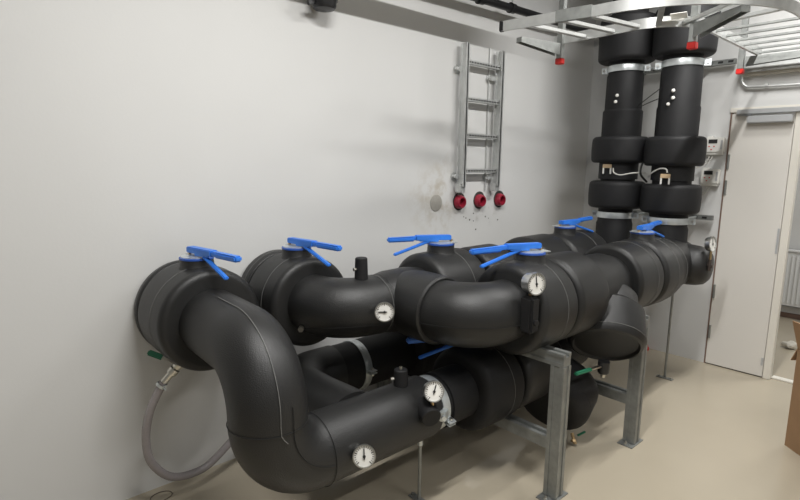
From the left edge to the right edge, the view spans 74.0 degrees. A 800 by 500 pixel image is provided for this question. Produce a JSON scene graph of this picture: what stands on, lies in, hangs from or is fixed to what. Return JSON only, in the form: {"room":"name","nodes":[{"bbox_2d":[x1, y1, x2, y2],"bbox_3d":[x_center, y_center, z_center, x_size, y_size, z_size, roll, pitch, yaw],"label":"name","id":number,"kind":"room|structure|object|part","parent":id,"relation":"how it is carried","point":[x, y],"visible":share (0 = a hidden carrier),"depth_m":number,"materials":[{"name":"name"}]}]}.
{"room":"mechanical room","nodes":[
{"label":"mechanical room","id":0,"kind":"room"},
{"bbox_2d":[0,0,596,499],"bbox_3d":[-0.316,-0.622,3.273,10.400,3.400,0.150,-8,12,-42],"label":"wall","id":1,"kind":"structure","parent":0,"point":[134,134],"depth_m":2.62,"materials":[{"name":"paint"}]},
{"bbox_2d":[430,195,441,210],"bbox_3d":[0.251,-0.332,3.745,0.116,0.116,0.016,-8,12,-42],"label":"mortar patch","id":2,"kind":"object","parent":1,"relation":"attached to","point":[436,201],"visible":1,"depth_m":3.74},
{"bbox_2d":[453,193,465,209],"bbox_3d":[0.445,-0.356,3.892,0.132,0.132,0.055,-8,12,-42],"label":"stub","id":3,"kind":"object","parent":1,"relation":"attached to","point":[459,201],"visible":0.96,"depth_m":3.87,"materials":[{"name":"red plastic"}]},
{"bbox_2d":[451,42,504,192],"bbox_3d":[0.573,-0.940,3.873,0.478,1.025,0.085,-8,12,-42],"label":"ladder","id":4,"kind":"object","parent":1,"relation":"attached to","point":[464,68],"visible":1,"depth_m":3.82,"materials":[{"name":"silver metal"}]},
{"bbox_3d":[0.447,-0.939,3.737,0.036,0.985,0.055,-8,12,-42],"label":"rail","id":5,"kind":"part","parent":4,"relation":"part of","materials":[{"name":"silver metal"}]},
{"bbox_3d":[0.740,-0.979,3.999,0.036,0.985,0.055,-8,12,-42],"label":"rail","id":6,"kind":"part","parent":4,"relation":"part of","materials":[{"name":"silver metal"}]},
{"bbox_2d":[473,191,485,208],"bbox_3d":[0.615,-0.379,4.044,0.132,0.132,0.055,-8,12,-42],"label":"stub","id":7,"kind":"object","parent":1,"relation":"attached to","point":[479,200],"visible":1,"depth_m":4.02,"materials":[{"name":"red plastic"}]},
{"bbox_2d":[484,48,490,189],"bbox_3d":[0.658,-0.971,3.993,0.011,1.040,0.011,-3,10,-19],"label":"conduit","id":8,"kind":"object","parent":1,"relation":"attached to","point":[489,48],"visible":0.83,"depth_m":3.99,"materials":[{"name":"grey metal"}]},
{"bbox_2d":[494,191,505,206],"bbox_3d":[0.797,-0.404,4.207,0.132,0.132,0.055,-8,12,-42],"label":"stub","id":9,"kind":"object","parent":1,"relation":"attached to","point":[499,197],"visible":0.99,"depth_m":4.18,"materials":[{"name":"red plastic"}]},
{"bbox_2d":[126,316,799,499],"bbox_3d":[1.452,1.446,1.610,10.400,0.100,5.220,-8,12,-42],"label":"floor","id":10,"kind":"structure","parent":0,"point":[708,432],"depth_m":3.00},
{"bbox_2d":[408,441,424,499],"bbox_3d":[0.095,1.051,2.561,0.040,0.340,0.120,-8,12,-42],"label":"support rod","id":11,"kind":"object","parent":10,"relation":"on","point":[414,496],"visible":0.78,"depth_m":2.56,"materials":[{"name":"metal"}]},
{"bbox_2d":[179,289,478,493],"bbox_3d":[-0.261,0.542,2.432,1.232,0.751,0.692,-7,12,-39],"label":"insulated pipe","id":12,"kind":"object","parent":11,"relation":"on","point":[284,447],"visible":0.96,"depth_m":1.99,"materials":[{"name":"plastic"}]},
{"bbox_2d":[134,246,257,370],"bbox_3d":[-0.890,0.267,2.421,0.473,0.552,0.541,-8,12,-42],"label":"valve","id":13,"kind":"object","parent":12,"relation":"attached to","point":[161,299],"visible":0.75,"depth_m":2.31,"materials":[{"name":"plastic"}]},
{"bbox_2d":[147,350,182,383],"bbox_3d":[-1.013,0.510,2.375,0.222,0.183,0.069,-2,10,-14],"label":"valve","id":14,"kind":"object","parent":13,"relation":"attached to","point":[173,370],"visible":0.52,"depth_m":2.36,"materials":[{"name":"silver metal"}]},
{"bbox_3d":[-1.016,0.491,2.357,0.089,0.041,0.015,2,9,7],"label":"lever","id":15,"kind":"part","parent":14,"relation":"part of","materials":[{"name":"silver metal"}]},
{"bbox_2d":[141,380,230,480],"bbox_3d":[-0.934,0.833,2.577,0.592,0.558,0.107,-8,12,-42],"label":"hose","id":16,"kind":"object","parent":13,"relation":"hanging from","point":[149,458],"visible":0.77,"depth_m":2.44,"materials":[{"name":"plastic"}]},
{"bbox_2d":[156,381,166,390],"bbox_3d":[-1.058,0.607,2.361,0.042,0.039,0.075,-8,12,-42],"label":"clamp","id":17,"kind":"object","parent":16,"relation":"attached to","point":[164,387],"visible":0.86,"depth_m":2.35,"materials":[{"name":"metal"}]},
{"bbox_3d":[-0.939,0.025,2.439,0.136,0.005,0.159,-8,12,-42],"label":"stop plate","id":18,"kind":"part","parent":13,"relation":"part of","materials":[{"name":"metal"}]},
{"bbox_3d":[-0.806,0.072,2.303,0.023,0.079,0.248,-8,12,-42],"label":"locking lever","id":19,"kind":"part","parent":13,"relation":"part of","materials":[{"name":"blue plastic"}]},
{"bbox_2d":[297,345,364,411],"bbox_3d":[-0.404,0.735,2.688,0.459,0.318,0.727,-8,12,-42],"label":"insulated pipe","id":20,"kind":"object","parent":12,"relation":"attached to","point":[324,369],"visible":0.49,"depth_m":2.57,"materials":[{"name":"rubber"}]},
{"bbox_2d":[352,444,375,468],"bbox_3d":[-0.145,0.809,2.137,0.092,0.092,0.110,0,9,-6],"label":"thermometer","id":21,"kind":"object","parent":12,"relation":"attached to","point":[364,455],"visible":1,"depth_m":2.10,"materials":[{"name":"silver metal"}]},
{"bbox_2d":[390,366,407,387],"bbox_3d":[-0.001,0.588,2.439,0.082,0.107,0.070,-8,12,-42],"label":"stub","id":22,"kind":"object","parent":12,"relation":"attached to","point":[400,379],"visible":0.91,"depth_m":2.42,"materials":[{"name":"rubber"}]},
{"bbox_2d":[418,395,440,425],"bbox_3d":[0.123,0.719,2.378,0.100,0.114,0.117,-3,10,-21],"label":"stub","id":23,"kind":"object","parent":12,"relation":"attached to","point":[429,415],"visible":0.88,"depth_m":2.34,"materials":[{"name":"rubber"}]},
{"bbox_2d":[422,380,443,405],"bbox_3d":[0.144,0.666,2.352,0.094,0.189,0.063,-2,10,-18],"label":"thermometer","id":24,"kind":"object","parent":23,"relation":"attached to","point":[433,391],"visible":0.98,"depth_m":2.33,"materials":[{"name":"silver metal"}]},
{"bbox_3d":[0.149,0.621,2.331,0.084,0.081,0.023,-2,10,-16],"label":"dial plate","id":25,"kind":"part","parent":24,"relation":"part of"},
{"bbox_2d":[420,375,456,428],"bbox_3d":[0.147,0.749,2.578,0.046,0.270,0.306,-8,12,-42],"label":"clamp","id":26,"kind":"object","parent":12,"relation":"attached to","point":[450,421],"visible":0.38,"depth_m":2.50,"materials":[{"name":"metal"}]},
{"bbox_2d":[439,408,448,421],"bbox_3d":[0.200,0.762,2.443,0.037,0.050,0.069,3,10,15],"label":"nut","id":27,"kind":"object","parent":26,"relation":"attached to","point":[444,412],"visible":0.92,"depth_m":2.43,"materials":[{"name":"metal"}]},
{"bbox_3d":[0.093,1.216,2.588,0.040,0.006,0.120,-8,12,-42],"label":"foot plate","id":28,"kind":"part","parent":11,"relation":"part of","materials":[{"name":"grey metal"}]},
{"bbox_3d":[0.095,1.047,2.560,0.017,0.332,0.017,-8,12,-42],"label":"rod","id":29,"kind":"part","parent":11,"relation":"part of","materials":[{"name":"grey metal"}]},
{"bbox_2d":[377,345,571,499],"bbox_3d":[0.328,0.769,3.043,0.152,0.745,1.375,-8,12,-42],"label":"stand","id":30,"kind":"object","parent":10,"relation":"on","point":[553,438],"visible":0.49,"depth_m":2.57,"materials":[{"name":"silver metal"}]},
{"bbox_2d":[331,331,445,388],"bbox_3d":[0.474,0.569,3.762,2.300,0.450,0.450,-8,12,-42],"label":"insulated pipe","id":31,"kind":"object","parent":30,"relation":"on","point":[388,351],"visible":0.25,"depth_m":3.12,"materials":[{"name":"plastic"}]},
{"bbox_2d":[342,339,376,389],"bbox_3d":[-0.255,0.672,3.083,0.046,0.296,0.336,-8,12,-42],"label":"clamp","id":32,"kind":"object","parent":31,"relation":"attached to","point":[370,371],"visible":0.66,"depth_m":3.00,"materials":[{"name":"metal"}]},
{"bbox_2d":[387,234,484,281],"bbox_3d":[0.190,0.188,2.956,0.472,0.544,0.457,-8,12,-42],"label":"valve","id":33,"kind":"object","parent":30,"relation":"on","point":[441,257],"visible":0.48,"depth_m":2.88,"materials":[{"name":"rubber"}]},
{"bbox_3d":[0.069,-0.013,2.885,0.227,0.079,0.022,-4,10,-25],"label":"locking lever","id":34,"kind":"part","parent":33,"relation":"part of","materials":[{"name":"blue plastic"}]},
{"bbox_3d":[0.237,-0.044,2.948,0.149,0.005,0.150,-8,12,-42],"label":"stop plate","id":35,"kind":"part","parent":33,"relation":"part of","materials":[{"name":"metal"}]},
{"bbox_3d":[0.754,1.216,2.633,0.150,0.006,0.090,-8,12,-42],"label":"foot plate","id":36,"kind":"part","parent":30,"relation":"part of","materials":[{"name":"grey metal"}]},
{"bbox_2d":[594,315,649,448],"bbox_3d":[0.935,0.675,3.571,0.152,0.775,1.395,-8,12,-42],"label":"stand","id":37,"kind":"object","parent":10,"relation":"on","point":[632,396],"visible":0.33,"depth_m":3.10,"materials":[{"name":"silver metal"}]},
{"bbox_2d":[461,234,570,270],"bbox_3d":[0.713,0.160,3.431,0.920,0.470,0.470,-8,12,-42],"label":"insulated pipe","id":38,"kind":"object","parent":37,"relation":"on","point":[549,242],"visible":0.15,"depth_m":3.44,"materials":[{"name":"plastic"}]},
{"bbox_2d":[550,216,606,253],"bbox_3d":[1.240,0.041,3.894,0.480,0.556,0.457,-8,12,-42],"label":"valve","id":39,"kind":"object","parent":38,"relation":"attached to","point":[580,241],"visible":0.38,"depth_m":3.76,"materials":[{"name":"rubber"}]},
{"bbox_3d":[1.177,-0.173,3.799,0.154,0.005,0.136,-8,12,-42],"label":"stop plate","id":40,"kind":"part","parent":39,"relation":"part of","materials":[{"name":"metal"}]},
{"bbox_3d":[1.334,-0.163,3.891,0.227,0.079,0.022,-4,10,-27],"label":"locking lever","id":41,"kind":"part","parent":39,"relation":"part of","materials":[{"name":"blue plastic"}]},
{"bbox_2d":[514,338,587,408],"bbox_3d":[0.820,0.655,3.205,0.800,0.422,0.422,-8,12,-42],"label":"insulated pipe","id":42,"kind":"object","parent":37,"relation":"on","point":[536,373],"visible":0.16,"depth_m":2.87,"materials":[{"name":"plastic"}]},
{"bbox_2d":[406,337,524,430],"bbox_3d":[0.333,0.690,2.764,0.515,0.506,0.445,-8,12,-42],"label":"valve","id":43,"kind":"object","parent":42,"relation":"attached to","point":[498,376],"visible":0.44,"depth_m":2.68,"materials":[{"name":"plastic"}]},
{"bbox_3d":[0.230,0.503,2.730,0.299,0.080,0.022,-3,10,-24],"label":"locking lever","id":44,"kind":"part","parent":43,"relation":"part of","materials":[{"name":"blue plastic"}]},
{"bbox_2d":[524,358,597,429],"bbox_3d":[0.938,0.844,3.178,0.391,0.466,0.455,-8,12,-42],"label":"end cap","id":45,"kind":"object","parent":42,"relation":"attached to","point":[583,394],"visible":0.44,"depth_m":3.02,"materials":[{"name":"rubber"}]},
{"bbox_2d":[570,431,585,443],"bbox_3d":[1.046,1.097,3.105,0.106,0.065,0.049,-2,10,-14],"label":"valve","id":46,"kind":"object","parent":45,"relation":"attached to","point":[573,440],"visible":1,"depth_m":3.09,"materials":[{"name":"gold metal"}]},
{"bbox_2d":[574,359,609,377],"bbox_3d":[1.046,0.673,2.905,0.273,0.094,0.063,-5,11,-33],"label":"valve","id":47,"kind":"object","parent":42,"relation":"attached to","point":[603,367],"visible":1,"depth_m":2.93,"materials":[{"name":"green metal"}]},
{"bbox_2d":[546,241,663,339],"bbox_3d":[1.124,0.212,3.147,1.080,0.460,0.460,-8,12,-42],"label":"insulated pipe","id":48,"kind":"object","parent":37,"relation":"on","point":[599,273],"visible":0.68,"depth_m":2.99,"materials":[{"name":"plastic"}]},
{"bbox_2d":[469,242,577,354],"bbox_3d":[0.579,0.245,2.652,0.451,0.550,0.467,-8,12,-42],"label":"valve","id":49,"kind":"object","parent":48,"relation":"attached to","point":[558,302],"visible":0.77,"depth_m":2.57,"materials":[{"name":"plastic"}]},
{"bbox_2d":[420,280,525,347],"bbox_3d":[0.362,0.309,2.502,0.444,0.308,0.365,-8,12,-42],"label":"insulated elbow","id":50,"kind":"object","parent":49,"relation":"attached to","point":[453,313],"visible":0.93,"depth_m":2.41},
{"bbox_2d":[373,267,456,344],"bbox_3d":[0.049,0.265,2.742,0.344,0.344,0.468,-8,12,-42],"label":"insulated tee","id":51,"kind":"object","parent":50,"relation":"attached to","point":[410,285],"visible":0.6,"depth_m":2.55,"materials":[{"name":"plastic"}]},
{"bbox_2d":[288,274,394,337],"bbox_3d":[-0.289,0.282,2.613,0.417,0.301,0.421,-8,12,-42],"label":"insulated pipe","id":52,"kind":"object","parent":51,"relation":"attached to","point":[331,307],"visible":0.89,"depth_m":2.51,"materials":[{"name":"rubber"}]},
{"bbox_2d":[242,237,342,345],"bbox_3d":[-0.503,0.215,2.749,0.465,0.548,0.567,-8,12,-42],"label":"valve","id":53,"kind":"object","parent":52,"relation":"attached to","point":[272,275],"visible":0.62,"depth_m":2.64,"materials":[{"name":"plastic"}]},
{"bbox_3d":[-0.543,-0.023,2.758,0.136,0.005,0.158,-8,12,-42],"label":"stop plate","id":54,"kind":"part","parent":53,"relation":"part of","materials":[{"name":"metal"}]},
{"bbox_3d":[-0.415,0.025,2.618,0.022,0.079,0.248,-7,12,-39],"label":"locking lever","id":55,"kind":"part","parent":53,"relation":"part of","materials":[{"name":"blue plastic"}]},
{"bbox_2d":[298,325,303,331],"bbox_3d":[-0.474,0.371,2.553,0.028,0.024,0.080,0,9,-5],"label":"bleed nipple","id":56,"kind":"object","parent":52,"relation":"attached to","point":[301,328],"visible":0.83,"depth_m":2.52,"materials":[{"name":"silver metal"}]},
{"bbox_2d":[353,257,367,280],"bbox_3d":[-0.193,0.097,2.587,0.080,0.122,0.068,-8,12,-42],"label":"stub","id":57,"kind":"object","parent":52,"relation":"on","point":[361,263],"visible":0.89,"depth_m":2.56,"materials":[{"name":"rubber"}]},
{"bbox_2d":[375,302,394,321],"bbox_3d":[-0.074,0.279,2.508,0.092,0.093,0.119,0,9,-2],"label":"thermometer","id":58,"kind":"object","parent":52,"relation":"attached to","point":[384,311],"visible":1,"depth_m":2.46,"materials":[{"name":"silver metal"}]},
{"bbox_2d":[520,294,538,334],"bbox_3d":[0.593,0.295,2.433,0.068,0.175,0.068,-8,12,-42],"label":"stub","id":59,"kind":"object","parent":50,"relation":"attached to","point":[529,304],"visible":0.98,"depth_m":2.41,"materials":[{"name":"plastic"}]},
{"bbox_2d":[521,272,545,295],"bbox_3d":[0.604,0.173,2.421,0.104,0.150,0.064,-4,10,-25],"label":"thermometer","id":60,"kind":"object","parent":59,"relation":"on","point":[534,283],"visible":0.99,"depth_m":2.40,"materials":[{"name":"silver metal"}]},
{"bbox_3d":[0.614,0.154,2.396,0.093,0.092,0.007,-4,10,-26],"label":"dial plate","id":61,"kind":"part","parent":60,"relation":"part of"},
{"bbox_3d":[0.496,0.039,2.599,0.256,0.080,0.022,-5,11,-30],"label":"locking lever","id":62,"kind":"part","parent":49,"relation":"part of","materials":[{"name":"blue plastic"}]},
{"bbox_3d":[0.668,0.004,2.686,0.151,0.005,0.144,-8,12,-42],"label":"stop plate","id":63,"kind":"part","parent":49,"relation":"part of","materials":[{"name":"metal"}]},
{"bbox_2d":[566,285,646,360],"bbox_3d":[1.200,0.422,3.078,0.485,0.488,0.465,-8,12,-42],"label":"end cap","id":64,"kind":"object","parent":48,"relation":"attached to","point":[621,334],"visible":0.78,"depth_m":2.94,"materials":[{"name":"rubber"}]},
{"bbox_3d":[1.368,1.138,3.156,0.150,0.006,0.090,-8,12,-42],"label":"foot plate","id":65,"kind":"part","parent":37,"relation":"part of","materials":[{"name":"grey metal"}]},
{"bbox_2d":[656,294,673,380],"bbox_3d":[2.054,0.627,4.053,0.040,0.740,0.120,-8,12,-42],"label":"support rod","id":66,"kind":"object","parent":10,"relation":"on","point":[672,296],"visible":0.79,"depth_m":4.06,"materials":[{"name":"metal"}]},
{"bbox_3d":[2.050,0.989,4.113,0.040,0.006,0.120,-8,12,-42],"label":"foot plate","id":67,"kind":"part","parent":66,"relation":"part of","materials":[{"name":"grey metal"}]},
{"bbox_3d":[2.054,0.623,4.053,0.017,0.732,0.017,-8,12,-42],"label":"rod","id":68,"kind":"part","parent":66,"relation":"part of","materials":[{"name":"silver metal"}]},
{"bbox_2d":[662,238,713,287],"bbox_3d":[1.971,0.104,3.867,0.555,0.415,0.472,-8,12,-42],"label":"insulated tee","id":69,"kind":"object","parent":66,"relation":"on","point":[695,258],"visible":0.38,"depth_m":3.73,"materials":[{"name":"rubber"}]},
{"bbox_2d":[622,220,683,306],"bbox_3d":[1.686,0.091,3.642,0.402,0.562,0.469,-8,12,-42],"label":"valve","id":70,"kind":"object","parent":69,"relation":"attached to","point":[671,261],"visible":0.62,"depth_m":3.46,"materials":[{"name":"rubber"}]},
{"bbox_3d":[1.609,-0.124,3.534,0.155,0.005,0.136,-8,12,-42],"label":"stop plate","id":71,"kind":"part","parent":70,"relation":"part of","materials":[{"name":"metal"}]},
{"bbox_3d":[1.751,-0.117,3.644,0.219,0.079,0.022,-6,11,-34],"label":"locking lever","id":72,"kind":"part","parent":70,"relation":"part of","materials":[{"name":"blue plastic"}]},
{"bbox_2d":[707,259,712,270],"bbox_3d":[2.156,0.104,3.728,0.030,0.080,0.091,-4,11,-28],"label":"fitting","id":73,"kind":"object","parent":69,"relation":"attached to","point":[709,265],"visible":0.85,"depth_m":3.71,"materials":[{"name":"metal"}]},
{"bbox_2d":[704,236,716,259],"bbox_3d":[2.162,-0.002,3.705,0.110,0.195,0.049,-6,11,-34],"label":"thermometer","id":74,"kind":"object","parent":73,"relation":"attached to","point":[710,244],"visible":1,"depth_m":3.69,"materials":[{"name":"silver metal"}]},
{"bbox_3d":[2.170,-0.042,3.688,0.098,0.097,0.013,-6,11,-35],"label":"dial plate","id":75,"kind":"part","parent":74,"relation":"part of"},
{"bbox_2d":[781,341,796,349],"bbox_3d":[3.572,0.867,4.808,0.168,0.073,0.140,0,9,-3],"label":"rag","id":76,"kind":"object","parent":10,"relation":"on","point":[790,344],"visible":0.82,"depth_m":4.79,"materials":[{"name":"white fabric"}]},
{"bbox_2d":[784,321,799,455],"bbox_3d":[2.466,0.820,2.836,0.477,0.763,0.605,1,9,-1],"label":"cardboard box","id":77,"kind":"object","parent":10,"relation":"on","point":[792,439],"visible":1,"depth_m":3.06,"materials":[{"name":"brown cardboard"}]},
{"bbox_2d":[582,0,799,361],"bbox_3d":[3.577,-0.562,3.197,0.160,3.400,5.200,-8,12,-42],"label":"wall","id":78,"kind":"structure","parent":0,"point":[723,90],"depth_m":4.35,"materials":[{"name":"paint"}]},
{"bbox_2d":[633,209,713,220],"bbox_3d":[2.087,-0.287,4.406,0.500,0.038,0.805,-8,12,-42],"label":"rail","id":79,"kind":"object","parent":78,"relation":"attached to","point":[697,216],"visible":0.34,"depth_m":4.29,"materials":[{"name":"silver metal"}]},
{"bbox_2d":[644,58,736,74],"bbox_3d":[2.116,-1.463,4.197,0.500,0.038,0.850,-8,12,-42],"label":"rail","id":80,"kind":"object","parent":78,"relation":"attached to","point":[733,60],"visible":0.27,"depth_m":4.09,"materials":[{"name":"silver metal"}]},
{"bbox_2d":[700,167,720,185],"bbox_3d":[2.485,-0.587,4.253,0.054,0.146,0.140,-8,12,-42],"label":"meter","id":81,"kind":"object","parent":78,"relation":"attached to","point":[709,177],"visible":0.98,"depth_m":4.24,"materials":[{"name":"white plastic"}]},
{"bbox_2d":[706,136,725,154],"bbox_3d":[2.494,-0.827,4.206,0.054,0.146,0.140,-8,12,-42],"label":"meter","id":82,"kind":"object","parent":78,"relation":"attached to","point":[715,145],"visible":0.88,"depth_m":4.18,"materials":[{"name":"white plastic"}]},
{"bbox_2d":[704,104,799,379],"bbox_3d":[3.021,0.003,3.825,0.145,2.068,1.319,-8,12,-42],"label":"door","id":83,"kind":"structure","parent":78,"relation":"in","point":[762,165],"depth_m":4.09,"materials":[{"name":"paint"}]},
{"bbox_3d":[3.044,-1.002,3.671,0.114,0.035,1.319,-8,12,-42],"label":"frame","id":84,"kind":"part","parent":83,"relation":"part of","materials":[{"name":"paint"}]},
{"bbox_3d":[2.958,-0.978,3.662,0.031,0.045,1.115,-8,12,-42],"label":"closer rail","id":85,"kind":"part","parent":83,"relation":"part of","materials":[{"name":"silver metal"}]},
{"bbox_2d":[746,114,794,123],"bbox_3d":[2.722,-0.964,3.906,0.062,0.053,0.285,-8,12,-42],"label":"door closer","id":86,"kind":"object","parent":83,"relation":"attached to","point":[782,117],"depth_m":3.88,"materials":[{"name":"silver metal"}]},
{"bbox_2d":[740,76,799,87],"bbox_3d":[3.042,-1.172,3.537,0.036,0.121,1.370,-8,12,-42],"label":"conduit","id":87,"kind":"object","parent":78,"relation":"attached to","point":[766,85],"visible":1,"depth_m":3.90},
{"bbox_2d":[741,68,799,76],"bbox_3d":[3.050,-1.241,3.526,0.050,0.030,1.360,-8,12,-42],"label":"conduit","id":88,"kind":"object","parent":78,"relation":"attached to","point":[792,69],"depth_m":3.87,"materials":[{"name":"grey metal"}]},
{"bbox_2d":[744,58,799,72],"bbox_3d":[3.028,-1.292,3.483,0.130,0.105,1.340,-8,12,-42],"label":"rail","id":89,"kind":"object","parent":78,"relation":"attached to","point":[794,63],"visible":0.34,"depth_m":3.80,"materials":[{"name":"silver metal"}]},
{"bbox_2d":[771,375,792,383],"bbox_3d":[3.191,1.044,3.840,0.060,0.012,0.845,-8,12,-42],"label":"trim","id":90,"kind":"structure","parent":78,"relation":"attached to","point":[773,376],"depth_m":4.09,"materials":[{"name":"paint"}]},
{"bbox_2d":[781,167,799,314],"bbox_3d":[5.169,-0.782,4.656,0.100,3.400,5.450,-8,12,-42],"label":"wall","id":91,"kind":"structure","parent":0,"point":[794,243],"depth_m":5.70,"materials":[{"name":"paint"}]},
{"bbox_2d":[780,311,799,319],"bbox_3d":[5.121,0.879,4.869,0.020,0.050,5.200,-8,12,-42],"label":"baseboard","id":92,"kind":"structure","parent":91,"relation":"attached to","point":[783,314],"depth_m":5.79,"materials":[{"name":"brown wood"}]},
{"bbox_2d":[781,249,799,307],"bbox_3d":[4.375,0.335,5.526,0.105,0.615,1.300,-8,12,-42],"label":"radiator","id":93,"kind":"object","parent":91,"relation":"attached to","point":[791,290],"visible":0.29,"depth_m":5.67,"materials":[{"name":"metal"}]},
{"bbox_2d":[788,249,799,252],"bbox_3d":[4.372,0.042,5.471,0.085,0.020,1.300,-8,12,-42],"label":"grille","id":94,"kind":"object","parent":93,"relation":"attached to","point":[790,250],"depth_m":5.64,"materials":[{"name":"metal"}]},
{"bbox_3d":[1.449,-2.016,1.091,10.400,0.100,5.350,-8,12,-42],"label":"ceiling","id":95,"kind":"structure","parent":0,"visible":0},
{"bbox_2d":[307,0,337,12],"bbox_3d":[-0.415,-1.765,2.763,0.181,0.979,0.146,-8,12,-42],"label":"outlet","id":96,"kind":"object","parent":95,"relation":"attached to","point":[325,6],"visible":1,"depth_m":2.81,"materials":[{"name":"plastic"}]},
{"bbox_2d":[471,0,587,31],"bbox_3d":[0.943,-2.073,3.909,2.401,0.712,0.074,-8,12,-42],"label":"drain pipe","id":97,"kind":"object","parent":95,"relation":"hanging from","point":[510,7],"visible":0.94,"depth_m":3.83,"materials":[{"name":"plastic"}]},
{"bbox_2d":[516,0,566,64],"bbox_3d":[0.880,-1.733,3.193,0.377,1.152,0.050,-5,11,-31],"label":"bracket","id":98,"kind":"object","parent":95,"relation":"hanging from","point":[552,48],"visible":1,"depth_m":3.30,"materials":[{"name":"silver metal"}]},
{"bbox_3d":[0.852,-1.249,3.260,0.327,0.070,0.044,-5,11,-30],"label":"arm","id":99,"kind":"part","parent":98,"relation":"part of"},
{"bbox_2d":[588,0,655,243],"bbox_3d":[1.729,-1.196,4.097,0.422,2.485,0.422,3,9,11],"label":"insulated riser","id":100,"kind":"object","parent":95,"relation":"attached to","point":[621,143],"visible":0.77,"depth_m":4.01,"materials":[{"name":"plastic"}]},
{"bbox_2d":[602,164,611,173],"bbox_3d":[1.597,-0.625,4.098,0.065,0.075,0.030,4,10,22],"label":"sensor","id":101,"kind":"object","parent":100,"relation":"attached to","point":[604,165],"visible":1,"depth_m":4.08,"materials":[{"name":"white plastic"}]},
{"bbox_2d":[592,210,638,218],"bbox_3d":[1.718,-0.285,4.246,0.274,0.046,0.278,-2,10,-14],"label":"clamp","id":102,"kind":"object","parent":100,"relation":"attached to","point":[597,213],"visible":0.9,"depth_m":4.14,"materials":[{"name":"metal"}]},
{"bbox_2d":[602,63,650,74],"bbox_3d":[1.731,-1.381,4.066,0.270,0.046,0.274,-2,10,-14],"label":"clamp","id":103,"kind":"object","parent":100,"relation":"attached to","point":[628,66],"visible":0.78,"depth_m":3.96,"materials":[{"name":"metal"}]},
{"bbox_2d":[612,168,645,175],"bbox_3d":[1.729,-0.590,4.008,0.237,0.057,0.045,4,10,20],"label":"cable","id":104,"kind":"object","parent":100,"relation":"attached to","point":[612,168],"visible":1,"depth_m":4.00,"materials":[{"name":"white plastic"}]},
{"bbox_2d":[639,4,720,242],"bbox_3d":[2.004,-1.143,3.797,0.412,2.485,0.412,1,9,0],"label":"insulated riser","id":105,"kind":"object","parent":95,"relation":"attached to","point":[676,146],"visible":0.82,"depth_m":3.72,"materials":[{"name":"plastic"}]},
{"bbox_2d":[639,161,647,182],"bbox_3d":[1.850,-0.614,4.004,0.147,0.214,0.020,-6,12,-36],"label":"cable","id":106,"kind":"object","parent":105,"relation":"attached to","point":[642,163],"visible":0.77,"depth_m":3.97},
{"bbox_2d":[648,168,667,176],"bbox_3d":[1.856,-0.563,3.865,0.056,0.073,0.227,-1,9,-7],"label":"cable","id":107,"kind":"object","parent":105,"relation":"attached to","point":[658,168],"visible":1,"depth_m":3.81,"materials":[{"name":"white plastic"}]},
{"bbox_2d":[660,174,670,184],"bbox_3d":[1.891,-0.505,3.787,0.065,0.075,0.030,5,10,27],"label":"sensor","id":108,"kind":"object","parent":105,"relation":"attached to","point":[661,175],"visible":1,"depth_m":3.77,"materials":[{"name":"white plastic"}]},
{"bbox_2d":[641,215,695,224],"bbox_3d":[1.993,-0.223,3.948,0.282,0.046,0.286,-2,10,-14],"label":"clamp","id":109,"kind":"object","parent":105,"relation":"attached to","point":[665,221],"visible":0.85,"depth_m":3.84,"materials":[{"name":"metal"}]},
{"bbox_2d":[655,57,711,69],"bbox_3d":[2.006,-1.319,3.769,0.276,0.046,0.280,-2,10,-14],"label":"clamp","id":110,"kind":"object","parent":105,"relation":"attached to","point":[683,60],"visible":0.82,"depth_m":3.67,"materials":[{"name":"metal"}]},
{"bbox_2d":[686,5,749,49],"bbox_3d":[1.605,-1.626,2.607,0.057,1.157,0.388,-1,9,-9],"label":"bracket","id":111,"kind":"object","parent":95,"relation":"hanging from","point":[703,27],"visible":1,"depth_m":2.72,"materials":[{"name":"silver metal"}]},
{"bbox_2d":[499,0,799,54],"bbox_3d":[1.667,-1.296,3.196,1.827,0.063,1.263,-8,12,-42],"label":"cable tray","id":112,"kind":"object","parent":111,"relation":"on","point":[570,16],"visible":0.88,"depth_m":2.89,"materials":[{"name":"silver metal"}]},
{"bbox_3d":[0.912,-1.239,2.787,0.193,0.062,0.024,8,12,38],"label":"joint plate","id":113,"kind":"part","parent":112,"relation":"part of","materials":[{"name":"silver metal"}]},
{"bbox_3d":[1.722,-1.238,2.853,2.207,0.055,0.715,-1,9,-8],"label":"rail","id":114,"kind":"part","parent":112,"relation":"part of","materials":[{"name":"silver metal"}]},
{"bbox_3d":[1.785,-1.300,3.235,1.525,0.055,0.605,-1,9,-10],"label":"rail","id":115,"kind":"part","parent":112,"relation":"part of","materials":[{"name":"silver metal"}]},
{"bbox_2d":[662,11,687,21],"bbox_3d":[1.473,-1.245,2.847,0.126,0.033,0.101,4,10,19],"label":"note","id":116,"kind":"object","parent":112,"relation":"on","point":[681,15],"visible":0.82,"depth_m":2.83,"materials":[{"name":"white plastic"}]},
{"bbox_3d":[1.600,-1.139,2.660,0.044,0.075,0.334,-1,9,-8],"label":"arm","id":117,"kind":"part","parent":111,"relation":"part of"},
{"bbox_2d":[735,6,799,74],"bbox_3d":[2.567,-1.755,3.421,0.045,1.142,0.588,-8,13,-44],"label":"bracket","id":118,"kind":"object","parent":95,"relation":"hanging from","point":[743,61],"visible":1,"depth_m":3.62,"materials":[{"name":"silver metal"}]},
{"bbox_3d":[2.578,-1.270,3.484,0.044,0.060,0.540,-8,13,-44],"label":"arm","id":119,"kind":"part","parent":118,"relation":"part of"}
]}

